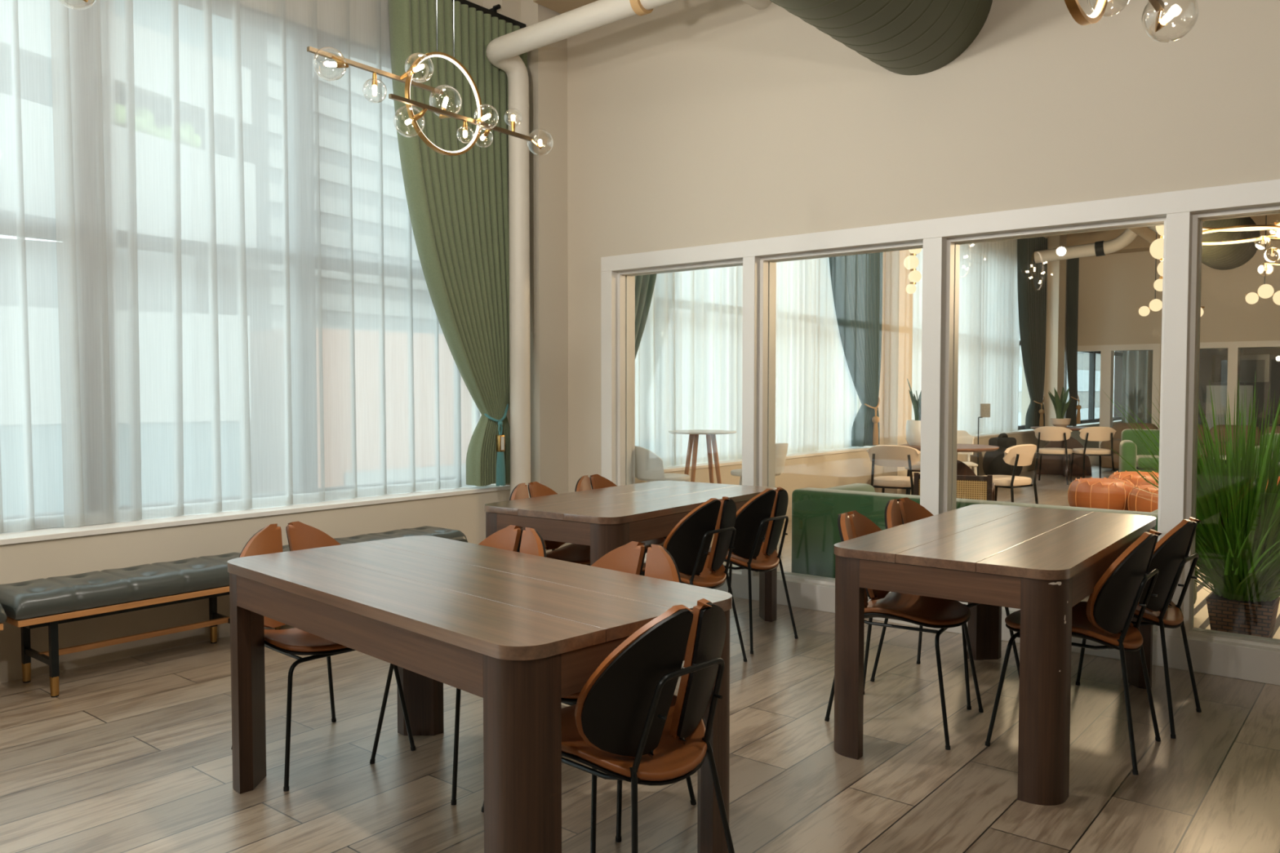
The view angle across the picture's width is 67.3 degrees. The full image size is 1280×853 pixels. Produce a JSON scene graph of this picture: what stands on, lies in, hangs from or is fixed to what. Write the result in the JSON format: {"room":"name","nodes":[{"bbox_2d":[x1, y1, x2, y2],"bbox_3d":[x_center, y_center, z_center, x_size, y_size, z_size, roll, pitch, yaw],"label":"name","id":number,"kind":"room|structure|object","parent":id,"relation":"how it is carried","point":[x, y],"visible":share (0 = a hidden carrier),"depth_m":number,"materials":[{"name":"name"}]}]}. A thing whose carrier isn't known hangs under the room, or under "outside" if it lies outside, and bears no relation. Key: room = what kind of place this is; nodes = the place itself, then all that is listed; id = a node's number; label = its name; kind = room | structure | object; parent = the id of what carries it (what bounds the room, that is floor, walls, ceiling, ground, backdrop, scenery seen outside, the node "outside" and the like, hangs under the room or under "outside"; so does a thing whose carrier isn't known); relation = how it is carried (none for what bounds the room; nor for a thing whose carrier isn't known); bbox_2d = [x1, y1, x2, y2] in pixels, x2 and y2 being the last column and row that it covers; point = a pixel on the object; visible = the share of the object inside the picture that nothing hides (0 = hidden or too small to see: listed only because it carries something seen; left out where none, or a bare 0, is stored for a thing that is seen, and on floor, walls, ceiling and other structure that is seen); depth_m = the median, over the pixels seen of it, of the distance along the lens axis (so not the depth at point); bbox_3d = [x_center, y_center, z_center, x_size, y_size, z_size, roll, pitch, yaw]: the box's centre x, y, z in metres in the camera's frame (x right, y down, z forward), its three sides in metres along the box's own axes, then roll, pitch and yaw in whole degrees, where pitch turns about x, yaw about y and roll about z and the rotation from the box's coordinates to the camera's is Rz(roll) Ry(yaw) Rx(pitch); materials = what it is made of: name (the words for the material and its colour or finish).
{"room":"dining room","nodes":[
{"label":"dining room","id":0,"kind":"room"},
{"bbox_2d":[466,0,483,6],"bbox_3d":[-4.003,-2.757,3.493,0.150,0.860,8.930,2,3,39],"label":"wall","id":1,"kind":"structure","parent":0,"point":[480,2],"depth_m":6.87,"materials":[{"name":"beige paint"}]},
{"bbox_2d":[452,0,525,28],"bbox_3d":[-3.715,-2.751,3.498,0.290,0.086,8.900,2,3,39],"label":"track","id":2,"kind":"object","parent":1,"relation":"attached to","point":[493,11],"visible":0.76,"depth_m":6.64,"materials":[{"name":"black metal"}]},
{"bbox_2d":[49,0,481,527],"bbox_3d":[-1.970,-1.183,5.760,0.079,3.282,2.796,2,3,39],"label":"sheer curtain","id":3,"kind":"object","parent":2,"relation":"hanging from","point":[248,319],"visible":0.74,"depth_m":5.39,"materials":[{"name":"white fabric"}]},
{"bbox_2d":[388,0,527,486],"bbox_3d":[-1.170,-1.194,6.495,1.102,3.217,0.216,-2,3,-43],"label":"drape","id":4,"kind":"object","parent":2,"relation":"hanging from","point":[458,205],"visible":0.69,"depth_m":6.44,"materials":[{"name":"green fabric"}]},
{"bbox_2d":[483,0,568,552],"bbox_3d":[-0.813,-1.129,7.184,0.524,4.400,0.720,2,3,39],"label":"wall","id":5,"kind":"structure","parent":0,"point":[547,65],"depth_m":6.96,"materials":[{"name":"beige paint"}]},
{"bbox_2d":[0,422,1121,683],"bbox_3d":[2.179,0.606,11.020,0.414,0.636,28.200,2,3,39],"label":"wall","id":6,"kind":"structure","parent":0,"point":[465,513],"depth_m":5.10,"materials":[{"name":"beige paint"}]},
{"bbox_2d":[0,0,63,533],"bbox_3d":[-4.629,-1.058,2.551,0.080,3.282,6.177,2,3,39],"label":"sheer curtain","id":7,"kind":"object","parent":6,"relation":"hanging from","point":[32,491],"visible":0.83,"depth_m":4.63,"materials":[{"name":"white fabric"}]},
{"bbox_2d":[0,484,510,545],"bbox_3d":[-3.861,0.564,3.506,0.336,0.027,8.930,2,3,39],"label":"window sill","id":8,"kind":"structure","parent":6,"relation":"on","point":[53,533],"depth_m":5.23,"materials":[{"name":"white paint"}]},
{"bbox_2d":[663,445,872,472],"bbox_3d":[1.083,0.329,9.580,0.336,0.027,5.300,2,3,39],"label":"trim","id":9,"kind":"structure","parent":6,"relation":"on","point":[739,461],"depth_m":9.96,"materials":[{"name":"white paint"}]},
{"bbox_2d":[911,239,1019,435],"bbox_3d":[4.811,-1.505,14.066,0.079,3.282,4.570,2,3,39],"label":"sheer curtain","id":10,"kind":"object","parent":6,"relation":"hanging from","point":[988,326],"visible":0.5,"depth_m":14.57,"materials":[{"name":"white fabric"}]},
{"bbox_2d":[1017,236,1047,429],"bbox_3d":[6.542,-1.558,15.947,1.114,3.222,0.214,-2,3,-42],"label":"drape","id":11,"kind":"object","parent":6,"relation":"hanging from","point":[1032,277],"visible":0.97,"depth_m":15.88,"materials":[{"name":"green fabric"}]},
{"bbox_2d":[1080,351,1123,423],"bbox_3d":[9.303,-1.521,19.813,0.095,2.875,5.450,2,3,39],"label":"window","id":12,"kind":"structure","parent":6,"relation":"in","point":[1091,419],"depth_m":19.86,"materials":[{"name":"brown metal"}]},
{"bbox_2d":[0,464,1279,852],"bbox_3d":[5.670,1.069,8.842,8.700,0.120,29.200,2,3,39],"label":"floor","id":13,"kind":"structure","parent":0,"point":[131,754],"depth_m":3.45,"materials":[{"name":"brown wood"}]},
{"bbox_2d":[0,551,239,697],"bbox_3d":[-2.422,0.933,4.668,0.424,0.474,1.195,2,3,39],"label":"bench","id":14,"kind":"object","parent":13,"relation":"on","point":[51,602],"visible":0.85,"depth_m":4.43,"materials":[{"name":"grey leather"}]},
{"bbox_2d":[0,551,239,620],"bbox_3d":[-2.422,0.747,4.661,0.424,0.102,1.195,2,3,39],"label":"seat cushion","id":15,"kind":"object","parent":14,"relation":"on","point":[56,597],"depth_m":4.44,"materials":[{"name":"grey leather"}]},
{"bbox_2d":[231,521,415,791],"bbox_3d":[-1.208,0.796,3.579,0.536,0.837,0.518,2,3,43],"label":"dining chair","id":16,"kind":"object","parent":13,"relation":"on","point":[291,642],"visible":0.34,"depth_m":3.57,"materials":[{"name":"brown leather"}]},
{"bbox_2d":[274,525,467,629],"bbox_3d":[-1.619,0.895,5.655,0.424,0.474,1.230,2,3,39],"label":"bench","id":17,"kind":"object","parent":13,"relation":"on","point":[455,535],"visible":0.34,"depth_m":5.86,"materials":[{"name":"grey leather"}]},
{"bbox_2d":[282,525,467,551],"bbox_3d":[-1.619,0.709,5.648,0.424,0.102,1.230,2,3,39],"label":"seat cushion","id":18,"kind":"object","parent":17,"relation":"on","point":[455,535],"depth_m":5.86,"materials":[{"name":"grey leather"}]},
{"bbox_2d":[369,524,562,805],"bbox_3d":[-0.607,0.800,3.473,0.518,0.837,0.536,2,3,44],"label":"dining chair","id":19,"kind":"object","parent":13,"relation":"on","point":[510,538],"visible":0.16,"depth_m":3.52,"materials":[{"name":"brown leather"}]},
{"bbox_2d":[226,535,732,852],"bbox_3d":[-0.568,0.849,3.006,1.623,0.770,0.812,2,3,44],"label":"dining table","id":20,"kind":"object","parent":13,"relation":"on","point":[522,633],"visible":0.91,"depth_m":2.65,"materials":[{"name":"brown wood"}]},
{"bbox_2d":[509,481,590,565],"bbox_3d":[-0.435,0.733,5.209,0.536,0.837,0.518,2,3,38],"label":"dining chair","id":21,"kind":"object","parent":13,"relation":"on","point":[572,553],"visible":0.33,"depth_m":5.29,"materials":[{"name":"brown leather"}]},
{"bbox_2d":[485,0,676,497],"bbox_3d":[-0.262,-1.078,5.886,0.387,4.399,2.110,-2,3,-43],"label":"pipe","id":22,"kind":"object","parent":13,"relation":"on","point":[503,52],"visible":0.98,"depth_m":6.61,"materials":[{"name":"white metal"}]},
{"bbox_2d":[481,541,696,852],"bbox_3d":[-0.139,0.815,3.079,0.518,0.837,0.536,2,3,43],"label":"dining chair","id":23,"kind":"object","parent":13,"relation":"on","point":[629,557],"visible":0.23,"depth_m":3.18,"materials":[{"name":"brown leather"}]},
{"bbox_2d":[574,474,665,553],"bbox_3d":[-0.115,0.714,5.682,0.536,0.837,0.518,2,3,38],"label":"dining chair","id":24,"kind":"object","parent":13,"relation":"on","point":[584,482],"visible":0.23,"depth_m":5.76,"materials":[{"name":"brown leather"}]},
{"bbox_2d":[484,480,777,622],"bbox_3d":[0.013,0.762,5.256,0.858,0.770,1.645,2,3,36],"label":"dining table","id":25,"kind":"object","parent":13,"relation":"on","point":[606,519],"visible":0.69,"depth_m":4.76,"materials":[{"name":"brown wood"}]},
{"bbox_2d":[561,598,734,852],"bbox_3d":[-0.046,0.837,2.501,0.536,0.837,0.518,2,3,43],"label":"dining chair","id":26,"kind":"object","parent":13,"relation":"on","point":[627,722],"visible":0.94,"depth_m":2.30,"materials":[{"name":"black leather"}]},
{"bbox_2d":[635,445,689,481],"bbox_3d":[0.151,0.605,7.273,0.457,0.932,0.463,-1,2,-21],"label":"bar stool","id":27,"kind":"object","parent":13,"relation":"on","point":[649,467],"visible":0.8,"depth_m":7.08,"materials":[{"name":"white fabric"}]},
{"bbox_2d":[640,496,746,662],"bbox_3d":[0.207,0.750,4.765,0.536,0.837,0.518,2,3,42],"label":"dining chair","id":28,"kind":"object","parent":13,"relation":"on","point":[689,543],"visible":0.8,"depth_m":4.57,"materials":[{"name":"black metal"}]},
{"bbox_2d":[668,429,736,528],"bbox_3d":[0.521,0.540,8.053,0.570,1.002,0.570,2,3,39],"label":"bar table","id":29,"kind":"object","parent":13,"relation":"on","point":[693,434],"visible":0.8,"depth_m":7.96,"materials":[{"name":"white"}]},
{"bbox_2d":[707,486,798,653],"bbox_3d":[0.532,0.733,5.207,0.536,0.837,0.518,2,3,42],"label":"dining chair","id":30,"kind":"object","parent":13,"relation":"on","point":[770,506],"visible":0.78,"depth_m":5.01,"materials":[{"name":"black leather"}]},
{"bbox_2d":[730,443,788,557],"bbox_3d":[0.945,0.589,7.674,0.457,0.932,0.463,2,3,44],"label":"bar stool","id":31,"kind":"object","parent":13,"relation":"on","point":[781,449],"visible":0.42,"depth_m":7.54,"materials":[{"name":"white"}]},
{"bbox_2d":[866,444,920,494],"bbox_3d":[2.491,0.579,9.313,0.523,0.825,0.537,1,3,29],"label":"lounge chair","id":32,"kind":"object","parent":13,"relation":"on","point":[886,455],"visible":0.9,"depth_m":9.10,"materials":[{"name":"beige fabric"}]},
{"bbox_2d":[824,510,983,750],"bbox_3d":[1.075,0.782,3.942,0.536,0.837,0.518,1,3,33],"label":"dining chair","id":33,"kind":"object","parent":13,"relation":"on","point":[943,614],"visible":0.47,"depth_m":3.92,"materials":[{"name":"brown leather"}]},
{"bbox_2d":[870,497,1019,710],"bbox_3d":[1.389,0.764,4.402,0.518,0.837,0.536,-2,3,-44],"label":"dining chair","id":34,"kind":"object","parent":13,"relation":"on","point":[898,512],"visible":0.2,"depth_m":4.45,"materials":[{"name":"brown leather"}]},
{"bbox_2d":[900,443,999,475],"bbox_3d":[3.268,0.581,10.197,1.000,0.750,1.000,0,2,9],"label":"round table","id":35,"kind":"object","parent":13,"relation":"on","point":[962,468],"visible":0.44,"depth_m":10.14,"materials":[{"name":"brown wood"}]},
{"bbox_2d":[906,378,921,445],"bbox_3d":[2.975,-0.168,10.252,0.270,0.742,0.270,2,3,39],"label":"snake plant","id":36,"kind":"object","parent":35,"relation":"on","point":[913,427],"visible":0.59,"depth_m":10.20,"materials":[{"name":"green plant"}]},
{"bbox_2d":[956,430,977,475],"bbox_3d":[3.852,0.478,11.668,0.453,0.845,0.493,0,2,9],"label":"wooden chair","id":37,"kind":"object","parent":13,"relation":"on","point":[963,437],"visible":0.36,"depth_m":11.80,"materials":[{"name":"white"}]},
{"bbox_2d":[833,504,1155,805],"bbox_3d":[1.530,0.811,3.989,0.828,0.770,1.695,2,3,37],"label":"dining table","id":38,"kind":"object","parent":13,"relation":"on","point":[1041,562],"visible":0.94,"depth_m":3.43,"materials":[{"name":"brown wood"}]},
{"bbox_2d":[982,433,1022,475],"bbox_3d":[5.123,0.459,13.585,0.510,0.730,0.750,2,3,39],"label":"armchair","id":39,"kind":"object","parent":13,"relation":"on","point":[993,463],"visible":0.71,"depth_m":13.36,"materials":[{"name":"black fabric"}]},
{"bbox_2d":[985,444,1039,504],"bbox_3d":[3.574,0.575,9.423,0.523,0.825,0.537,-2,3,-36],"label":"lounge chair","id":40,"kind":"object","parent":13,"relation":"on","point":[1019,455],"visible":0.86,"depth_m":9.20,"materials":[{"name":"beige fabric"}]},
{"bbox_2d":[1033,426,1072,484],"bbox_3d":[5.972,0.402,13.890,0.523,0.825,0.537,1,3,29],"label":"lounge chair","id":41,"kind":"object","parent":13,"relation":"on","point":[1045,433],"visible":0.95,"depth_m":13.69,"materials":[{"name":"beige fabric"}]},
{"bbox_2d":[1030,426,1091,476],"bbox_3d":[6.682,0.389,15.151,1.000,0.750,1.000,1,2,19],"label":"round table","id":42,"kind":"object","parent":13,"relation":"on","point":[1051,464],"visible":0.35,"depth_m":15.12,"materials":[{"name":"brown wood"}]},
{"bbox_2d":[1048,386,1071,427],"bbox_3d":[6.623,-0.307,15.160,0.324,0.640,0.303,0,2,-5],"label":"plant","id":43,"kind":"object","parent":42,"relation":"on","point":[1060,406],"visible":0.95,"depth_m":15.12,"materials":[{"name":"green plant"}]},
{"bbox_2d":[984,528,1161,774],"bbox_3d":[1.675,0.792,3.666,0.536,0.837,0.518,2,3,38],"label":"dining chair","id":44,"kind":"object","parent":13,"relation":"on","point":[1105,619],"visible":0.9,"depth_m":3.45,"materials":[{"name":"black leather"}]},
{"bbox_2d":[1069,426,1115,481],"bbox_3d":[6.513,0.403,13.842,0.523,0.825,0.537,0,2,4],"label":"lounge chair","id":45,"kind":"object","parent":13,"relation":"on","point":[1089,433],"visible":0.95,"depth_m":13.63,"materials":[{"name":"beige fabric"}]},
{"bbox_2d":[1067,476,1134,511],"bbox_3d":[5.067,0.756,10.546,0.694,0.372,0.694,-1,2,-15],"label":"pouf","id":46,"kind":"object","parent":13,"relation":"on","point":[1082,492],"visible":0.7,"depth_m":10.29,"materials":[{"name":"orange leather"}]},
{"bbox_2d":[1108,471,1158,486],"bbox_3d":[5.703,0.721,10.930,0.734,0.412,0.734,0,2,5],"label":"pouf","id":47,"kind":"object","parent":13,"relation":"on","point":[1135,477],"visible":0.2,"depth_m":10.72,"materials":[{"name":"orange leather"}]},
{"bbox_2d":[1121,350,1152,423],"bbox_3d":[9.379,-0.803,17.615,1.000,2.900,0.104,2,3,39],"label":"drape","id":48,"kind":"object","parent":13,"relation":"on","point":[1137,365],"visible":0.21,"depth_m":17.75,"materials":[{"name":"grey fabric"}]},
{"bbox_2d":[1075,516,1201,738],"bbox_3d":[2.024,0.778,4.020,0.536,0.837,0.518,2,3,42],"label":"dining chair","id":49,"kind":"object","parent":13,"relation":"on","point":[1171,553],"visible":0.74,"depth_m":3.80,"materials":[{"name":"black metal"}]},
{"bbox_2d":[1127,484,1158,512],"bbox_3d":[5.437,0.788,9.988,0.674,0.352,0.674,0,2,-12],"label":"pouf","id":50,"kind":"object","parent":13,"relation":"on","point":[1135,503],"visible":0.25,"depth_m":9.86,"materials":[{"name":"orange leather"}]},
{"bbox_2d":[1119,429,1201,472],"bbox_3d":[6.915,0.453,12.842,0.920,0.800,0.890,1,2,24],"label":"armchair","id":51,"kind":"object","parent":13,"relation":"on","point":[1128,451],"visible":0.23,"depth_m":12.70,"materials":[{"name":"green fabric"}]},
{"bbox_2d":[1136,454,1159,470],"bbox_3d":[6.860,0.477,12.720,0.540,0.158,0.620,1,2,24],"label":"seat cushion","id":52,"kind":"object","parent":51,"relation":"on","point":[1144,460],"depth_m":12.52,"materials":[{"name":"green fabric"}]},
{"bbox_2d":[1100,422,1279,468],"bbox_3d":[9.290,0.351,15.091,3.640,0.730,1.000,2,3,39],"label":"tufted sofa","id":53,"kind":"object","parent":13,"relation":"on","point":[1106,460],"visible":0.2,"depth_m":15.72,"materials":[{"name":"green fabric"}]},
{"bbox_2d":[1100,438,1120,453],"bbox_3d":[8.034,0.331,15.861,0.720,0.230,0.610,2,3,39],"label":"seat cushion","id":54,"kind":"object","parent":53,"relation":"on","point":[1116,442],"depth_m":15.75,"materials":[{"name":"beige fabric"}]},
{"bbox_2d":[1111,422,1158,439],"bbox_3d":[8.352,0.181,16.247,0.720,0.480,0.380,2,3,39],"label":"cushion","id":55,"kind":"object","parent":53,"relation":"on","point":[1119,427],"depth_m":16.18,"materials":[{"name":"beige fabric"}]},
{"bbox_2d":[1159,424,1208,444],"bbox_3d":[8.919,0.199,15.787,0.720,0.480,0.380,2,3,39],"label":"cushion","id":56,"kind":"object","parent":53,"relation":"on","point":[1201,427],"depth_m":15.48,"materials":[{"name":"beige fabric"}]},
{"bbox_2d":[1201,441,1256,457],"bbox_3d":[9.166,0.367,14.941,0.720,0.230,0.610,2,3,39],"label":"seat cushion","id":57,"kind":"object","parent":53,"relation":"on","point":[1213,442],"depth_m":14.86,"materials":[{"name":"beige fabric"}]},
{"bbox_2d":[1208,424,1262,445],"bbox_3d":[9.485,0.217,15.327,0.720,0.480,0.380,2,3,39],"label":"cushion","id":58,"kind":"object","parent":53,"relation":"on","point":[1223,426],"depth_m":15.23,"materials":[{"name":"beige fabric"}]},
{"bbox_2d":[1205,385,1253,429],"bbox_3d":[10.643,-0.033,17.393,0.720,1.420,0.400,2,3,39],"label":"whiteboard","id":59,"kind":"object","parent":13,"relation":"on","point":[1220,392],"visible":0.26,"depth_m":17.43,"materials":[{"name":"grey"}]},
{"bbox_2d":[1193,567,1279,639],"bbox_3d":[3.012,1.093,6.492,2.860,0.012,2.800,2,3,39],"label":"rug","id":60,"kind":"object","parent":13,"relation":"on","point":[1201,617],"visible":0.02,"depth_m":5.77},
{"bbox_2d":[913,472,995,501],"bbox_3d":[2.417,0.697,7.393,0.560,0.710,0.530,1,2,22],"label":"cane chair","id":61,"kind":"object","parent":60,"relation":"on","point":[971,487],"visible":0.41,"depth_m":7.10,"materials":[{"name":"beige wicker"}]},
{"bbox_2d":[791,483,1197,604],"bbox_3d":[2.154,0.767,6.042,2.240,0.675,0.920,2,3,39],"label":"sofa","id":62,"kind":"object","parent":60,"relation":"on","point":[815,511],"visible":0.19,"depth_m":6.22,"materials":[{"name":"green fabric"}]},
{"bbox_2d":[1097,375,1279,638],"bbox_3d":[3.296,0.414,5.203,1.969,1.446,1.468,1,3,30],"label":"potted grass","id":63,"kind":"object","parent":60,"relation":"on","point":[1237,537],"depth_m":4.87,"materials":[{"name":"green plant"}]},
{"bbox_2d":[1206,592,1279,638],"bbox_3d":[3.148,1.019,5.023,0.294,0.250,0.294,2,3,39],"label":"basket","id":64,"kind":"object","parent":60,"relation":"on","point":[1247,616],"depth_m":4.92,"materials":[{"name":"brown wicker"}]},
{"bbox_2d":[635,273,657,358],"bbox_3d":[-0.082,-1.246,7.835,0.207,3.217,1.112,1,3,32],"label":"drape","id":65,"kind":"object","parent":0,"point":[644,284],"visible":0.05,"depth_m":7.91,"materials":[{"name":"green fabric"}]},
{"bbox_2d":[635,257,857,466],"bbox_3d":[1.068,-1.327,9.468,0.080,3.282,4.762,2,3,39],"label":"sheer curtain","id":66,"kind":"object","parent":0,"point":[688,360],"visible":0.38,"depth_m":9.21,"materials":[{"name":"white fabric"}]},
{"bbox_2d":[828,252,883,446],"bbox_3d":[2.486,-1.368,10.985,1.186,3.216,0.219,-2,3,-44],"label":"drape","id":67,"kind":"object","parent":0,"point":[856,280],"visible":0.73,"depth_m":11.08,"materials":[{"name":"teal fabric"}]},
{"bbox_2d":[857,249,912,494],"bbox_3d":[3.037,-1.311,11.893,0.550,4.400,0.850,2,3,39],"label":"wall","id":68,"kind":"structure","parent":0,"point":[895,407],"depth_m":11.64,"materials":[{"name":"beige paint"}]},
{"bbox_2d":[567,0,1279,544],"bbox_3d":[2.491,-1.037,4.809,8.650,4.400,0.240,2,3,39],"label":"wall","id":69,"kind":"structure","parent":0,"point":[691,122],"depth_m":5.58,"materials":[{"name":"beige paint"}]},
{"bbox_2d":[617,258,742,572],"bbox_3d":[0.309,-0.079,6.622,1.105,2.035,0.129,2,3,39],"label":"window","id":70,"kind":"structure","parent":69,"relation":"in","point":[624,277],"depth_m":6.93,"materials":[{"name":"white paint"}]},
{"bbox_2d":[759,240,923,593],"bbox_3d":[1.236,-0.050,5.868,1.105,2.035,0.129,2,3,39],"label":"window","id":71,"kind":"structure","parent":69,"relation":"in","point":[766,264],"depth_m":6.16,"materials":[{"name":"white paint"}]},
{"bbox_2d":[769,0,992,75],"bbox_3d":[-1.373,-2.208,1.715,0.776,0.776,9.359,2,3,39],"label":"spiral duct","id":72,"kind":"object","parent":69,"relation":"attached to","point":[900,37],"visible":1,"depth_m":4.84,"materials":[{"name":"green metal"}]},
{"bbox_2d":[600,178,1279,685],"bbox_3d":[1.713,-0.010,5.482,4.925,2.295,0.264,2,3,39],"label":"trim","id":73,"kind":"structure","parent":69,"relation":"attached to","point":[1259,664],"depth_m":5.34,"materials":[{"name":"white paint"}]},
{"bbox_2d":[943,216,1166,631],"bbox_3d":[2.179,-0.020,5.102,1.105,2.035,0.129,2,3,39],"label":"window","id":74,"kind":"structure","parent":69,"relation":"in","point":[953,244],"depth_m":5.37,"materials":[{"name":"white paint"}]},
{"bbox_2d":[1147,217,1260,270],"bbox_3d":[4.617,-2.350,8.857,0.726,0.990,8.724,2,3,40],"label":"spiral duct","id":75,"kind":"object","parent":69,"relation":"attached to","point":[1226,256],"visible":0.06,"depth_m":11.21,"materials":[{"name":"green metal"}]},
{"bbox_2d":[1183,204,1279,648],"bbox_3d":[3.113,0.009,4.343,1.105,2.035,0.129,2,3,39],"label":"window","id":76,"kind":"structure","parent":69,"relation":"in","point":[1197,218],"depth_m":4.63,"materials":[{"name":"white paint"}]},
{"bbox_2d":[1021,234,1066,444],"bbox_3d":[7.248,-1.512,17.067,0.550,4.400,1.100,2,3,39],"label":"wall","id":77,"kind":"structure","parent":0,"point":[1056,270],"depth_m":16.66,"materials":[{"name":"beige paint"}]},
{"bbox_2d":[1064,0,1199,42],"bbox_3d":[0.850,-1.835,1.787,1.163,2.105,0.216,-2,3,-42],"label":"chandelier","id":78,"kind":"object","parent":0,"point":[1073,6],"visible":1,"depth_m":1.96,"materials":[{"name":"glass"}]},
{"bbox_2d":[1155,10,1168,31],"bbox_3d":[1.201,-0.939,2.211,0.027,0.027,0.112,1,2,26],"label":"socket","id":79,"kind":"object","parent":78,"relation":"attached to","point":[1161,22],"depth_m":2.22,"materials":[{"name":"gold metal"}]},
{"bbox_2d":[1077,240,1279,429],"bbox_3d":[10.800,-1.433,15.018,8.650,4.400,0.200,2,3,39],"label":"wall","id":80,"kind":"structure","parent":0,"point":[1113,287],"depth_m":16.50,"materials":[{"name":"beige paint"}]},
{"bbox_2d":[1077,340,1279,465],"bbox_3d":[9.985,-0.324,15.723,5.750,2.130,0.222,2,3,39],"label":"trim","id":81,"kind":"structure","parent":80,"relation":"attached to","point":[1107,352],"depth_m":16.50,"materials":[{"name":"white paint"}]},
{"bbox_2d":[1113,346,1279,434],"bbox_3d":[14.315,-1.601,19.375,8.700,4.400,0.200,2,3,39],"label":"wall","id":82,"kind":"structure","parent":0,"point":[1262,388],"depth_m":20.40,"materials":[{"name":"beige paint"}]},
{"bbox_2d":[1211,347,1270,382],"bbox_3d":[10.981,-2.271,17.547,0.900,2.919,0.060,2,3,39],"label":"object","id":83,"kind":"object","parent":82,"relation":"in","point":[1253,367],"visible":0.61,"depth_m":17.50,"materials":[{"name":"black glass"}]},
{"bbox_3d":[-0.545,-3.167,1.030,8.700,0.150,9.500,2,3,39],"label":"ceiling","id":84,"kind":"structure","parent":0,"visible":0},
{"bbox_2d":[306,0,553,155],"bbox_3d":[-0.783,-2.147,3.808,0.216,2.105,1.163,2,3,45],"label":"chandelier","id":85,"kind":"object","parent":84,"relation":"hanging from","point":[341,62],"visible":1,"depth_m":3.80,"materials":[{"name":"gold metal"}]},
{"bbox_2d":[331,55,348,67],"bbox_3d":[-1.091,-1.317,3.463,0.089,0.061,0.038,2,3,36],"label":"socket","id":86,"kind":"object","parent":85,"relation":"attached to","point":[340,64],"depth_m":3.45,"materials":[{"name":"gold metal"}]},
{"bbox_2d":[533,0,597,13],"bbox_3d":[2.511,-3.037,4.288,8.060,0.358,0.400,2,3,39],"label":"ceiling beam","id":87,"kind":"structure","parent":84,"relation":"attached to","point":[561,6],"depth_m":6.73,"materials":[{"name":"beige paint"}]},
{"bbox_3d":[8.667,-3.606,12.349,8.700,0.150,19.700,2,3,39],"label":"ceiling","id":88,"kind":"structure","parent":0,"visible":0},
{"bbox_2d":[903,248,921,293],"bbox_3d":[2.691,-2.364,9.457,0.178,2.108,0.144,2,3,39],"label":"globe pendant","id":89,"kind":"object","parent":88,"relation":"hanging from","point":[910,262],"visible":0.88,"depth_m":9.45,"materials":[{"name":"white glass"}]},
{"bbox_2d":[1034,228,1137,263],"bbox_3d":[7.122,-3.140,15.191,1.660,0.998,0.237,2,3,35],"label":"pipe","id":90,"kind":"object","parent":88,"relation":"attached to","point":[1100,248],"visible":0.54,"depth_m":15.16,"materials":[{"name":"beige metal"}]},
{"bbox_2d":[1128,226,1160,244],"bbox_3d":[6.848,-3.035,13.226,0.320,1.056,6.451,2,3,41],"label":"pipe","id":91,"kind":"object","parent":88,"relation":"hanging from","point":[1148,234],"visible":0.05,"depth_m":13.44,"materials":[{"name":"beige paint"}]},
{"bbox_2d":[1149,225,1164,291],"bbox_3d":[4.094,-2.200,7.479,0.206,2.283,0.166,2,3,39],"label":"globe pendant","id":92,"kind":"object","parent":88,"relation":"hanging from","point":[1156,249],"visible":0.38,"depth_m":7.49,"materials":[{"name":"white glass"}]},
{"bbox_2d":[1138,232,1204,316],"bbox_3d":[6.381,-2.392,11.501,0.741,2.190,0.125,0,2,9],"label":"cluster","id":93,"kind":"object","parent":88,"relation":"hanging from","point":[1156,304],"visible":0.41,"depth_m":11.54,"materials":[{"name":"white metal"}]},
{"bbox_2d":[1066,213,1279,254],"bbox_3d":[10.670,-3.276,14.588,8.400,0.678,0.480,2,3,39],"label":"ceiling beam","id":94,"kind":"structure","parent":88,"relation":"attached to","point":[1139,244],"depth_m":16.38,"materials":[{"name":"beige paint"}]},
{"bbox_2d":[1063,259,1067,417],"bbox_3d":[7.558,-1.626,17.209,0.052,3.282,0.596,2,3,42],"label":"sheer curtain","id":95,"kind":"object","parent":94,"relation":"hanging from","point":[1065,336],"visible":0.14,"depth_m":17.29,"materials":[{"name":"white fabric"}]},
{"bbox_2d":[1066,257,1081,426],"bbox_3d":[7.768,-1.508,17.166,0.217,3.016,0.201,-1,2,-18],"label":"drape","id":96,"kind":"object","parent":94,"relation":"hanging from","point":[1072,413],"visible":0.96,"depth_m":17.17,"materials":[{"name":"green fabric"}]},
{"bbox_2d":[1202,221,1279,275],"bbox_3d":[4.989,-2.223,7.468,1.322,2.234,1.057,2,3,37],"label":"ring chandelier","id":97,"kind":"object","parent":88,"relation":"hanging from","point":[1276,227],"visible":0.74,"depth_m":7.55,"materials":[{"name":"gold metal"}]},
{"bbox_2d":[1244,215,1279,305],"bbox_3d":[6.697,-2.342,9.956,0.741,2.190,0.125,0,2,9],"label":"cluster","id":98,"kind":"object","parent":88,"relation":"hanging from","point":[1265,291],"visible":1,"depth_m":10.00,"materials":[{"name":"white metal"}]},
{"label":"outside","id":99,"kind":"structure","parent":0,"visible":0},
{"bbox_3d":[-29.945,8.002,63.383,114.000,0.200,180.000,2,3,39],"label":"ground","id":100,"kind":"structure","parent":99,"visible":0},
{"bbox_2d":[1017,335,1100,425],"bbox_3d":[16.577,-2.348,56.720,6.080,21.000,60.000,2,3,39],"label":"building","id":101,"kind":"structure","parent":100,"relation":"on","point":[1082,357],"depth_m":72.98,"materials":[{"name":"grey"}]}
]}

